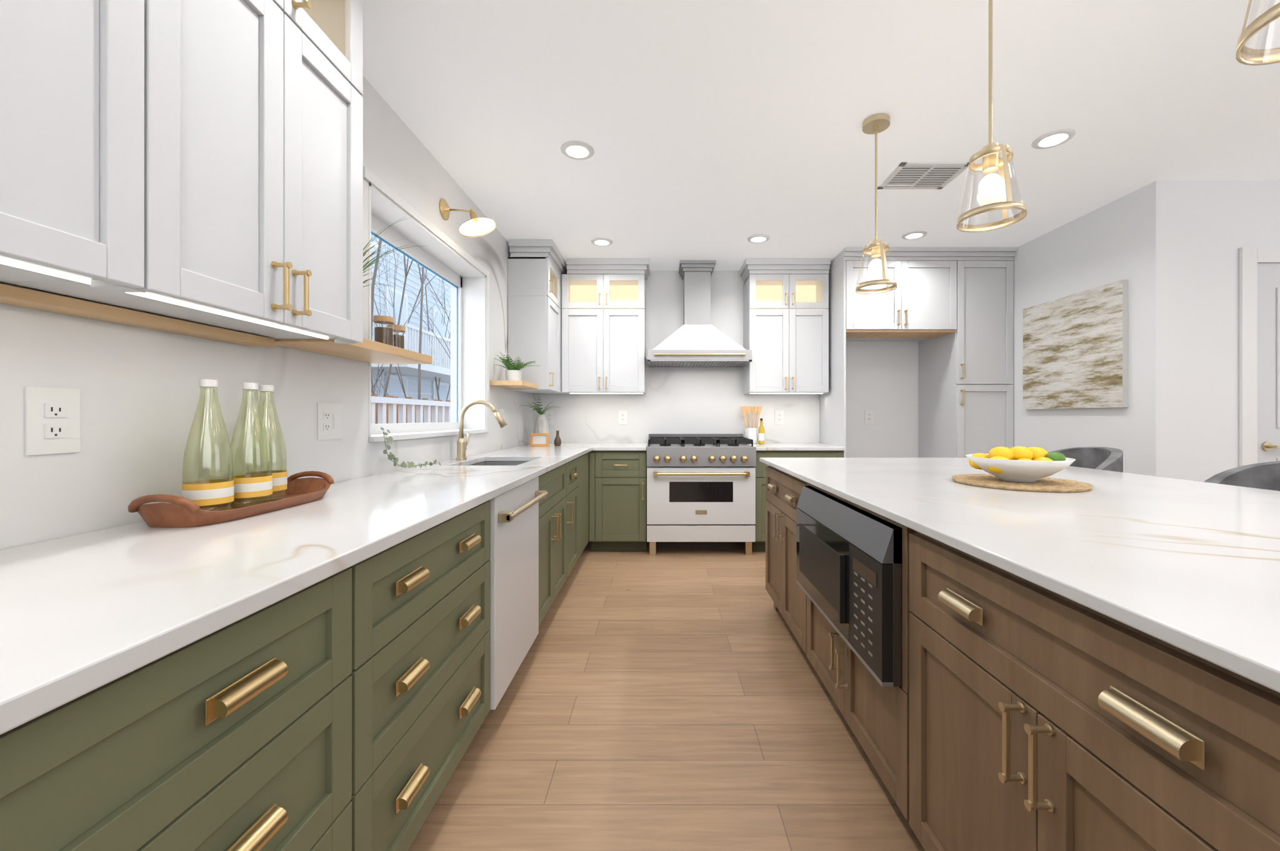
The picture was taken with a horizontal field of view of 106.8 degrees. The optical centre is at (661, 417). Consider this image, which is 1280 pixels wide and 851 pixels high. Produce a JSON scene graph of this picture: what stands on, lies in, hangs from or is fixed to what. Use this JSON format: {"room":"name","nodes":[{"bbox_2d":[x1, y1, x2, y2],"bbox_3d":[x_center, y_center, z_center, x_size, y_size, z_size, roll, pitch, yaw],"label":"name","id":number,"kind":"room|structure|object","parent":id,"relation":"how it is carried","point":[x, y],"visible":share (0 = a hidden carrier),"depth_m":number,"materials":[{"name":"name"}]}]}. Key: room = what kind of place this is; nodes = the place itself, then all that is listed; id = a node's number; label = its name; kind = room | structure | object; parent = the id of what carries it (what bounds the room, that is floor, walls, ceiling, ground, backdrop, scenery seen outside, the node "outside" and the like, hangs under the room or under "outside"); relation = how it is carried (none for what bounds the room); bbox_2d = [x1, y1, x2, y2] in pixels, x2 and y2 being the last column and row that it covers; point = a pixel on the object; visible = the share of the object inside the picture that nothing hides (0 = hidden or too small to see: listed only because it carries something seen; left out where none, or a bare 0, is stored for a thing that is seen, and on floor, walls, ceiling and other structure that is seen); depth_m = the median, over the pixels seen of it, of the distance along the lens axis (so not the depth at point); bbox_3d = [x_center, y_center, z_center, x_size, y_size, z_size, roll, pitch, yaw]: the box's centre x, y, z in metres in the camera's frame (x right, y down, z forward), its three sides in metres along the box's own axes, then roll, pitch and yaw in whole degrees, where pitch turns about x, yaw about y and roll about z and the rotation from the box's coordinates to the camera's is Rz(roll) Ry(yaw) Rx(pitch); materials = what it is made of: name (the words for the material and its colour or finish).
{"room":"kitchen","nodes":[
{"label":"kitchen","id":0,"kind":"room"},
{"bbox_2d":[0,75,533,550],"bbox_3d":[-1.375,-0.135,0.625,0.250,2.600,8.450,0,0,0],"label":"wall","id":1,"kind":"structure","parent":0,"point":[140,388],"depth_m":1.27,"materials":[{"name":"paint"}]},
{"bbox_2d":[24,386,80,455],"bbox_3d":[-1.246,0.006,0.975,0.007,0.135,0.086,0,0,0],"label":"outlet","id":2,"kind":"object","parent":1,"relation":"attached to","point":[52,420],"depth_m":0.97,"materials":[{"name":"white plastic"}]},
{"bbox_2d":[0,0,197,299],"bbox_3d":[-1.082,-0.645,0.538,0.330,0.806,0.738,0,0,0],"label":"upper cabinet","id":3,"kind":"object","parent":1,"relation":"attached to","point":[99,98],"depth_m":0.79,"materials":[{"name":"white wood"}]},
{"bbox_2d":[0,283,274,346],"bbox_3d":[-1.211,-0.227,0.527,0.072,0.024,1.835,0,0,0],"label":"under cabinet rail timber left","id":4,"kind":"object","parent":3,"relation":"attached to","point":[21,297],"visible":0.94,"depth_m":1.04,"materials":[{"name":"brown wood"}]},
{"bbox_2d":[0,258,328,339],"bbox_3d":[-1.010,-0.239,0.573,0.009,0.006,1.725,0,0,0],"label":"led","id":5,"kind":"object","parent":3,"relation":"attached to","point":[42,271],"visible":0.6,"depth_m":0.95,"materials":[{"name":"white plastic"}]},
{"bbox_2d":[84,0,363,343],"bbox_3d":[-1.082,-0.645,1.126,0.330,0.806,0.677,0,0,0],"label":"upper cabinet","id":6,"kind":"object","parent":1,"relation":"attached to","point":[206,154],"depth_m":1.14,"materials":[{"name":"white wood"}]},
{"bbox_2d":[316,403,342,439],"bbox_3d":[-1.245,0.014,1.790,0.009,0.135,0.132,0,0,0],"label":"outlet","id":7,"kind":"object","parent":1,"relation":"attached to","point":[329,416],"depth_m":1.78,"materials":[{"name":"white plastic"}]},
{"bbox_2d":[274,338,431,364],"bbox_3d":[-1.123,-0.250,1.771,0.247,0.034,0.608,0,0,0],"label":"floating shelf","id":8,"kind":"object","parent":1,"relation":"attached to","point":[369,351],"visible":0.6,"depth_m":1.70,"materials":[{"name":"brown wood"}]},
{"bbox_2d":[373,315,399,347],"bbox_3d":[-1.130,-0.338,1.935,0.072,0.140,0.072,0,0,-12],"label":"jar","id":9,"kind":"object","parent":8,"relation":"on","point":[385,335],"depth_m":1.92,"materials":[{"name":"brown"}]},
{"bbox_2d":[363,215,413,287],"bbox_3d":[-1.022,-0.518,1.782,0.285,0.500,0.415,0,0,0],"label":"plant","id":10,"kind":"object","parent":8,"relation":"on","point":[368,265],"depth_m":1.73,"materials":[{"name":"green plant"}]},
{"bbox_2d":[400,325,405,348],"bbox_3d":[-1.130,-0.329,2.025,0.068,0.122,0.068,0,0,-12],"label":"jar","id":11,"kind":"object","parent":8,"relation":"on","point":[402,329],"depth_m":2.02,"materials":[{"name":"brown"}]},
{"bbox_2d":[363,166,489,441],"bbox_3d":[-1.341,-0.472,2.705,0.227,1.155,1.440,0,0,0],"label":"window unit","id":12,"kind":"structure","parent":1,"relation":"in","point":[435,250],"depth_m":3.00,"materials":[{"name":"white wood"}]},
{"bbox_2d":[439,198,496,237],"bbox_3d":[-1.101,-1.154,2.730,0.296,0.199,0.216,0,0,0],"label":"light","id":13,"kind":"object","parent":1,"relation":"attached to","point":[474,225],"visible":1,"depth_m":2.73,"materials":[{"name":"gold metal"}]},
{"bbox_2d":[498,408,504,426],"bbox_3d":[-1.245,0.000,3.700,0.009,0.135,0.132,0,0,0],"label":"outlet","id":14,"kind":"object","parent":1,"relation":"attached to","point":[501,411],"depth_m":3.71,"materials":[{"name":"white plastic"}]},
{"bbox_2d":[489,380,537,388],"bbox_3d":[-1.126,-0.250,3.649,0.242,0.034,0.418,0,0,0],"label":"corner shelf","id":15,"kind":"object","parent":1,"relation":"attached to","point":[514,384],"visible":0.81,"depth_m":3.44,"materials":[{"name":"brown wood"}]},
{"bbox_2d":[493,353,539,380],"bbox_3d":[-1.102,-0.373,3.600,0.326,0.208,0.360,0,0,0],"label":"fern","id":16,"kind":"object","parent":15,"relation":"on","point":[512,374],"visible":1,"depth_m":3.57,"materials":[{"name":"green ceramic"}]},
{"bbox_2d":[508,239,566,394],"bbox_3d":[-1.062,-0.830,4.233,0.370,1.206,0.826,0,0,0],"label":"upper cabinet","id":17,"kind":"object","parent":1,"relation":"attached to","point":[537,269],"visible":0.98,"depth_m":3.86,"materials":[{"name":"white wood"}]},
{"bbox_2d":[408,538,924,850],"bbox_3d":[2.500,1.215,0.525,8.100,0.100,8.650,0,0,0],"label":"floor","id":18,"kind":"structure","parent":0,"point":[672,697],"depth_m":1.73,"materials":[{"name":"brown wood"}]},
{"bbox_2d":[0,560,364,850],"bbox_3d":[-0.920,0.723,0.494,0.610,0.884,0.913,0,0,0],"label":"base cabinet","id":19,"kind":"object","parent":18,"relation":"on","point":[347,709],"depth_m":0.66,"materials":[{"name":"green wood"}]},
{"bbox_2d":[0,443,844,734],"bbox_3d":[0.150,0.265,2.020,2.794,0.030,5.240,0,0,0],"label":"countertop","id":20,"kind":"structure","parent":19,"relation":"on","point":[82,614],"depth_m":0.79,"materials":[{"name":"stone"}]},
{"bbox_2d":[128,471,334,527],"bbox_3d":[-1.115,0.210,1.285,0.200,0.078,0.476,0,0,0],"label":"wooden tray","id":21,"kind":"object","parent":20,"relation":"on","point":[180,512],"visible":0.92,"depth_m":1.12,"materials":[{"name":"brown wood"}]},
{"bbox_2d":[181,379,234,511],"bbox_3d":[-1.110,0.072,1.165,0.093,0.330,0.093,0,0,0],"label":"bottle","id":22,"kind":"object","parent":21,"relation":"on","point":[208,492],"visible":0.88,"depth_m":1.15,"materials":[{"name":"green glass"}]},
{"bbox_2d":[226,382,272,508],"bbox_3d":[-1.103,0.072,1.275,0.093,0.330,0.093,0,0,0],"label":"bottle","id":23,"kind":"object","parent":21,"relation":"on","point":[251,485],"visible":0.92,"depth_m":1.26,"materials":[{"name":"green glass"}]},
{"bbox_2d":[245,385,287,502],"bbox_3d":[-1.135,0.072,1.367,0.093,0.330,0.093,0,0,0],"label":"bottle","id":24,"kind":"object","parent":21,"relation":"on","point":[279,480],"visible":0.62,"depth_m":1.36,"materials":[{"name":"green glass"}]},
{"bbox_2d":[380,427,441,468],"bbox_3d":[-1.150,0.142,2.212,0.127,0.198,0.345,0,0,0],"label":"eucalyptus sprig","id":25,"kind":"object","parent":20,"relation":"on","point":[391,456],"visible":1,"depth_m":2.12,"materials":[{"name":"green plant"}]},
{"bbox_2d":[455,400,507,459],"bbox_3d":[-1.058,0.073,2.820,0.301,0.352,0.101,0,0,0],"label":"faucet","id":26,"kind":"object","parent":20,"relation":"on","point":[462,444],"visible":1,"depth_m":2.79,"materials":[{"name":"gold metal"}]},
{"bbox_2d":[468,461,528,465],"bbox_3d":[-0.940,0.393,2.750,0.402,0.222,0.592,0,0,0],"label":"undermount sink","id":27,"kind":"object","parent":20,"relation":"in","point":[500,463],"visible":0.06,"depth_m":3.03,"materials":[{"name":"silver metal"}]},
{"bbox_2d":[530,433,549,446],"bbox_3d":[-1.050,0.193,4.128,0.160,0.112,0.075,0,0,0],"label":"photo frame","id":28,"kind":"object","parent":20,"relation":"on","point":[539,439],"visible":1,"depth_m":4.11,"materials":[{"name":"brown wood"}]},
{"bbox_2d":[522,395,560,433],"bbox_3d":[-1.102,0.028,4.332,0.354,0.441,0.386,0,0,0],"label":"vase","id":29,"kind":"object","parent":20,"relation":"on","point":[540,425],"visible":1,"depth_m":4.30,"materials":[{"name":"ceramic"}]},
{"bbox_2d":[553,430,561,446],"bbox_3d":[-0.905,0.181,4.150,0.064,0.135,0.064,0,0,0],"label":"bud vase","id":30,"kind":"object","parent":20,"relation":"on","point":[557,441],"visible":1,"depth_m":4.13,"materials":[{"name":"brown ceramic"}]},
{"bbox_2d":[740,406,761,443],"bbox_3d":[0.852,0.070,4.520,0.208,0.358,0.116,0,0,0],"label":"utensil crock","id":31,"kind":"object","parent":20,"relation":"on","point":[750,433],"visible":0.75,"depth_m":4.49,"materials":[{"name":"white ceramic"}]},
{"bbox_2d":[758,418,764,443],"bbox_3d":[0.945,0.129,4.480,0.056,0.240,0.057,0,0,0],"label":"olive oil bottle","id":32,"kind":"object","parent":20,"relation":"on","point":[761,435],"visible":1,"depth_m":4.46,"materials":[{"name":"yellow glass"}]},
{"bbox_2d":[365,500,490,850],"bbox_3d":[-0.920,0.723,1.333,0.610,0.884,0.765,0,0,0],"label":"base cabinet","id":33,"kind":"object","parent":18,"relation":"on","point":[427,595],"depth_m":1.22,"materials":[{"name":"green wood"}]},
{"bbox_2d":[488,476,548,709],"bbox_3d":[-0.884,0.725,2.025,0.671,0.880,0.613,0,0,0],"label":"dishwasher","id":34,"kind":"object","parent":18,"relation":"on","point":[514,573],"visible":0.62,"depth_m":1.92,"materials":[{"name":"white painted metal"},{"name":"satin brass"},{"name":"black plastic"}]},
{"bbox_2d":[538,456,579,604],"bbox_3d":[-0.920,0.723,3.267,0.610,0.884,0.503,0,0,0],"label":"base cabinet","id":35,"kind":"object","parent":18,"relation":"on","point":[559,512],"depth_m":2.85,"materials":[{"name":"green wood"}]},
{"bbox_2d":[580,451,589,555],"bbox_3d":[-0.920,0.723,3.748,0.610,0.884,0.575,0,0,0],"label":"base cabinet","id":36,"kind":"object","parent":18,"relation":"on","point":[584,459],"depth_m":3.82,"materials":[{"name":"green wood"}]},
{"bbox_2d":[589,450,647,551],"bbox_3d":[-0.368,0.723,4.340,0.486,0.884,0.610,0,0,0],"label":"base cabinet","id":37,"kind":"object","parent":18,"relation":"on","point":[617,500],"depth_m":4.05,"materials":[{"name":"green wood"}]},
{"bbox_2d":[646,433,756,554],"bbox_3d":[0.335,0.662,4.277,0.914,1.005,0.723,0,0,0],"label":"range cooker","id":38,"kind":"object","parent":18,"relation":"on","point":[700,487],"visible":1,"depth_m":3.98,"materials":[{"name":"white metal"}]},
{"bbox_2d":[751,450,842,551],"bbox_3d":[1.170,0.723,4.340,0.749,0.884,0.610,0,0,0],"label":"base cabinet","id":39,"kind":"object","parent":18,"relation":"on","point":[759,544],"depth_m":4.03,"materials":[{"name":"green"}]},
{"bbox_2d":[765,465,893,654],"bbox_3d":[1.205,0.720,2.495,1.130,0.892,0.851,0,0,0],"label":"base cabinet","id":40,"kind":"object","parent":18,"relation":"on","point":[783,490],"depth_m":2.46,"materials":[{"name":"brown wood"}]},
{"bbox_2d":[805,594,905,818],"bbox_3d":[1.205,0.943,1.665,1.130,0.445,0.860,0,0,0],"label":"base cabinet","id":41,"kind":"object","parent":18,"relation":"on","point":[875,714],"depth_m":1.52,"materials":[{"name":"brown wood"}]},
{"bbox_2d":[796,486,902,686],"bbox_3d":[0.790,0.507,1.665,0.440,0.422,0.800,0,0,0],"label":"built-in microwave","id":42,"kind":"object","parent":41,"relation":"in","point":[849,569],"visible":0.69,"depth_m":1.44,"materials":[{"name":"black metal"}]},
{"bbox_2d":[820,247,1017,457],"bbox_3d":[2.273,-0.134,4.320,1.446,2.598,0.650,0,0,0],"label":"tall cabinet","id":43,"kind":"object","parent":18,"relation":"on","point":[950,310],"visible":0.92,"depth_m":4.05,"materials":[{"name":"white wood"}]},
{"bbox_2d":[1048,446,1123,472],"bbox_3d":[2.230,0.666,2.620,0.450,1.001,0.469,0,0,0],"label":"stool","id":44,"kind":"object","parent":18,"relation":"on","point":[1106,459],"visible":0.08,"depth_m":2.63,"materials":[{"name":"grey fabric"}]},
{"bbox_2d":[893,520,1279,850],"bbox_3d":[1.205,0.720,0.793,1.130,0.892,0.936,0,0,0],"label":"base cabinet","id":45,"kind":"object","parent":18,"relation":"on","point":[1014,713],"depth_m":0.76,"materials":[{"name":"brown wood"}]},
{"bbox_2d":[759,457,1279,693],"bbox_3d":[1.355,0.262,1.175,1.490,0.023,3.550,0,0,0],"label":"countertop","id":46,"kind":"structure","parent":45,"relation":"on","point":[1193,567],"depth_m":0.99,"materials":[{"name":"stone"}]},
{"bbox_2d":[951,473,1093,492],"bbox_3d":[1.335,0.243,1.780,0.422,0.012,0.422,0,0,0],"label":"woven placemat","id":47,"kind":"object","parent":46,"relation":"on","point":[1049,485],"visible":0.73,"depth_m":1.70,"materials":[{"name":"wicker"}]},
{"bbox_2d":[965,446,1075,482],"bbox_3d":[1.335,0.172,1.780,0.330,0.129,0.330,0,0,0],"label":"ceramic bowl","id":48,"kind":"object","parent":47,"relation":"on","point":[1022,464],"visible":1,"depth_m":1.72,"materials":[{"name":"white ceramic"}]},
{"bbox_2d":[1203,461,1279,491],"bbox_3d":[2.320,0.666,1.770,0.450,1.001,0.469,0,0,0],"label":"stool","id":49,"kind":"object","parent":18,"relation":"on","point":[1264,475],"visible":0.08,"depth_m":1.93,"materials":[{"name":"grey fabric"}]},
{"bbox_2d":[533,270,819,443],"bbox_3d":[0.147,-0.577,4.646,2.795,1.716,0.008,0,0,0],"label":"wall","id":50,"kind":"structure","parent":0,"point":[692,400],"depth_m":4.64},
{"bbox_2d":[545,410,554,424],"bbox_3d":[-1.091,0.001,4.638,0.086,0.135,0.007,0,0,0],"label":"outlet","id":51,"kind":"object","parent":50,"relation":"attached to","point":[549,415],"depth_m":4.64,"materials":[{"name":"white plastic"}]},
{"bbox_2d":[561,300,645,394],"bbox_3d":[-0.528,-0.637,4.481,0.755,0.821,0.330,0,0,0],"label":"upper cabinet","id":52,"kind":"object","parent":50,"relation":"attached to","point":[603,342],"depth_m":4.33,"materials":[{"name":"white wood"}]},
{"bbox_2d":[570,393,643,393],"bbox_3d":[-0.510,-0.224,4.444,0.680,0.006,0.015,0,0,0],"label":"led","id":53,"kind":"object","parent":52,"relation":"attached to","point":[606,393],"visible":1,"depth_m":4.44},
{"bbox_2d":[618,410,627,424],"bbox_3d":[-0.374,0.001,4.638,0.086,0.135,0.007,0,0,0],"label":"outlet","id":54,"kind":"object","parent":50,"relation":"attached to","point":[622,414],"depth_m":4.64,"materials":[{"name":"white plastic"}]},
{"bbox_2d":[647,260,751,367],"bbox_3d":[0.335,-0.962,4.368,0.914,0.943,0.544,0,0,0],"label":"range hood","id":55,"kind":"object","parent":50,"relation":"attached to","point":[697,339],"visible":1,"depth_m":4.31,"materials":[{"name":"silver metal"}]},
{"bbox_2d":[775,410,783,424],"bbox_3d":[1.153,0.001,4.638,0.086,0.135,0.007,0,0,0],"label":"outlet","id":56,"kind":"object","parent":50,"relation":"attached to","point":[779,414],"depth_m":4.64,"materials":[{"name":"white plastic"}]},
{"bbox_2d":[743,300,828,394],"bbox_3d":[1.163,-0.637,4.481,0.723,0.821,0.330,0,0,0],"label":"upper cabinet","id":57,"kind":"object","parent":50,"relation":"attached to","point":[785,321],"depth_m":4.33,"materials":[{"name":"white wood"}]},
{"bbox_2d":[750,393,823,393],"bbox_3d":[1.170,-0.224,4.444,0.680,0.006,0.015,0,0,0],"label":"led","id":58,"kind":"object","parent":57,"relation":"attached to","point":[786,393],"visible":1,"depth_m":4.44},
{"bbox_2d":[363,0,1279,270],"bbox_3d":[2.500,-1.465,0.525,8.100,0.060,8.650,0,0,0],"label":"ceiling","id":59,"kind":"structure","parent":0,"point":[719,131],"depth_m":2.21,"materials":[{"name":"white paint"}]},
{"bbox_2d":[560,140,593,159],"bbox_3d":[-0.450,-1.429,2.550,0.166,0.010,0.166,0,0,-45],"label":"recessed light","id":60,"kind":"object","parent":59,"relation":"in","point":[576,150],"depth_m":2.54,"materials":[{"name":"white"}]},
{"bbox_2d":[591,238,612,246],"bbox_3d":[-0.485,-1.429,3.880,0.166,0.010,0.166,0,0,-45],"label":"recessed light","id":61,"kind":"object","parent":59,"relation":"in","point":[600,242],"depth_m":3.87,"materials":[{"name":"white"}]},
{"bbox_2d":[747,234,769,243],"bbox_3d":[0.780,-1.429,3.810,0.166,0.010,0.166,0,0,-45],"label":"recessed light","id":62,"kind":"object","parent":59,"relation":"in","point":[758,238],"depth_m":3.79,"materials":[{"name":"white"}]},
{"bbox_2d":[855,113,896,294],"bbox_3d":[1.040,-1.027,2.300,0.184,0.814,0.184,0,0,0],"label":"pendant light","id":63,"kind":"object","parent":59,"relation":"hanging from","point":[875,124],"visible":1,"depth_m":2.29,"materials":[{"name":"gold metal"}]},
{"bbox_2d":[901,230,926,239],"bbox_3d":[1.990,-1.429,3.735,0.166,0.010,0.166,0,0,-45],"label":"recessed light","id":64,"kind":"object","parent":59,"relation":"in","point":[914,235],"depth_m":3.73,"materials":[{"name":"white"}]},
{"bbox_2d":[877,162,969,189],"bbox_3d":[1.550,-1.430,2.820,0.400,0.008,0.300,0,0,0],"label":"ceiling vent","id":65,"kind":"object","parent":59,"relation":"in","point":[921,175],"visible":0.96,"depth_m":2.81,"materials":[{"name":"white metal"}]},
{"bbox_2d":[956,0,1027,232],"bbox_3d":[1.040,-1.027,1.500,0.184,0.814,0.184,0,0,0],"label":"pendant light","id":66,"kind":"object","parent":59,"relation":"hanging from","point":[991,185],"visible":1,"depth_m":1.49,"materials":[{"name":"gold metal"}]},
{"bbox_2d":[1031,128,1075,149],"bbox_3d":[2.016,-1.429,2.445,0.166,0.010,0.166,0,0,-45],"label":"recessed light","id":67,"kind":"object","parent":59,"relation":"in","point":[1056,137],"depth_m":2.44,"materials":[{"name":"white"}]},
{"bbox_2d":[1235,0,1279,65],"bbox_3d":[1.045,-1.027,0.745,0.184,0.814,0.184,0,0,0],"label":"pendant light","id":68,"kind":"object","parent":59,"relation":"hanging from","point":[1245,55],"visible":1,"depth_m":0.81,"materials":[{"name":"gold metal"}]},
{"bbox_2d":[819,341,918,457],"bbox_3d":[2.650,-0.135,4.750,7.800,2.600,0.200,0,0,0],"label":"wall","id":69,"kind":"structure","parent":0,"point":[882,380],"depth_m":4.65,"materials":[{"name":"white paint"}]},
{"bbox_2d":[865,410,873,423],"bbox_3d":[2.035,-0.005,4.646,0.086,0.135,0.007,0,0,0],"label":"outlet","id":70,"kind":"object","parent":69,"relation":"attached to","point":[869,414],"depth_m":4.64,"materials":[{"name":"white plastic"}]},
{"bbox_2d":[1011,180,1279,481],"bbox_3d":[4.775,-0.135,3.765,3.550,2.600,1.770,0,0,0],"label":"wall","id":71,"kind":"structure","parent":0,"point":[1169,250],"depth_m":2.88,"materials":[{"name":"white paint"}]},
{"bbox_2d":[1023,279,1128,409],"bbox_3d":[2.980,-0.475,3.470,0.037,0.820,0.840,0,0,0],"label":"painting","id":72,"kind":"object","parent":71,"relation":"attached to","point":[1075,350],"visible":1,"depth_m":3.37,"materials":[{"name":"white fabric"}]},
{"bbox_2d":[1239,247,1279,466],"bbox_3d":[4.040,0.070,2.847,1.080,2.190,0.062,0,0,0],"label":"door","id":73,"kind":"structure","parent":71,"relation":"attached to","point":[1259,363],"depth_m":2.87,"materials":[{"name":"white wood"}]},
{"label":"outside","id":74,"kind":"structure","parent":0,"visible":0},
{"bbox_3d":[-16.400,2.815,11.000,29.700,0.100,38.000,0,0,0],"label":"ground","id":75,"kind":"structure","parent":74,"visible":0},
{"bbox_2d":[371,394,450,423],"bbox_3d":[-4.530,1.200,9.495,0.040,3.130,8.990,0,0,0],"label":"fence","id":76,"kind":"object","parent":75,"relation":"on","point":[387,410],"depth_m":8.11,"materials":[{"name":"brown wood"}]},
{"bbox_2d":[371,234,450,401],"bbox_3d":[-10.600,-1.285,17.485,7.300,8.100,9.030,0,0,0],"label":"house","id":77,"kind":"structure","parent":75,"relation":"on","point":[414,321],"depth_m":15.37,"materials":[{"name":"white"}]},
{"bbox_2d":[371,238,450,401],"bbox_3d":[-8.516,-5.809,15.187,10.888,17.163,19.507,0,0,0],"label":"trees","id":78,"kind":"object","parent":75,"relation":"on","point":[422,279],"depth_m":12.23,"materials":[{"name":"beige plant"}]},
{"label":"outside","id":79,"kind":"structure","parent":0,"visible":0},
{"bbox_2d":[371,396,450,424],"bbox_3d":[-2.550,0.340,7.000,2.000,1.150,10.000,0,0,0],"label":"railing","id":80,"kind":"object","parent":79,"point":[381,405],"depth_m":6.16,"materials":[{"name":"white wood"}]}
]}

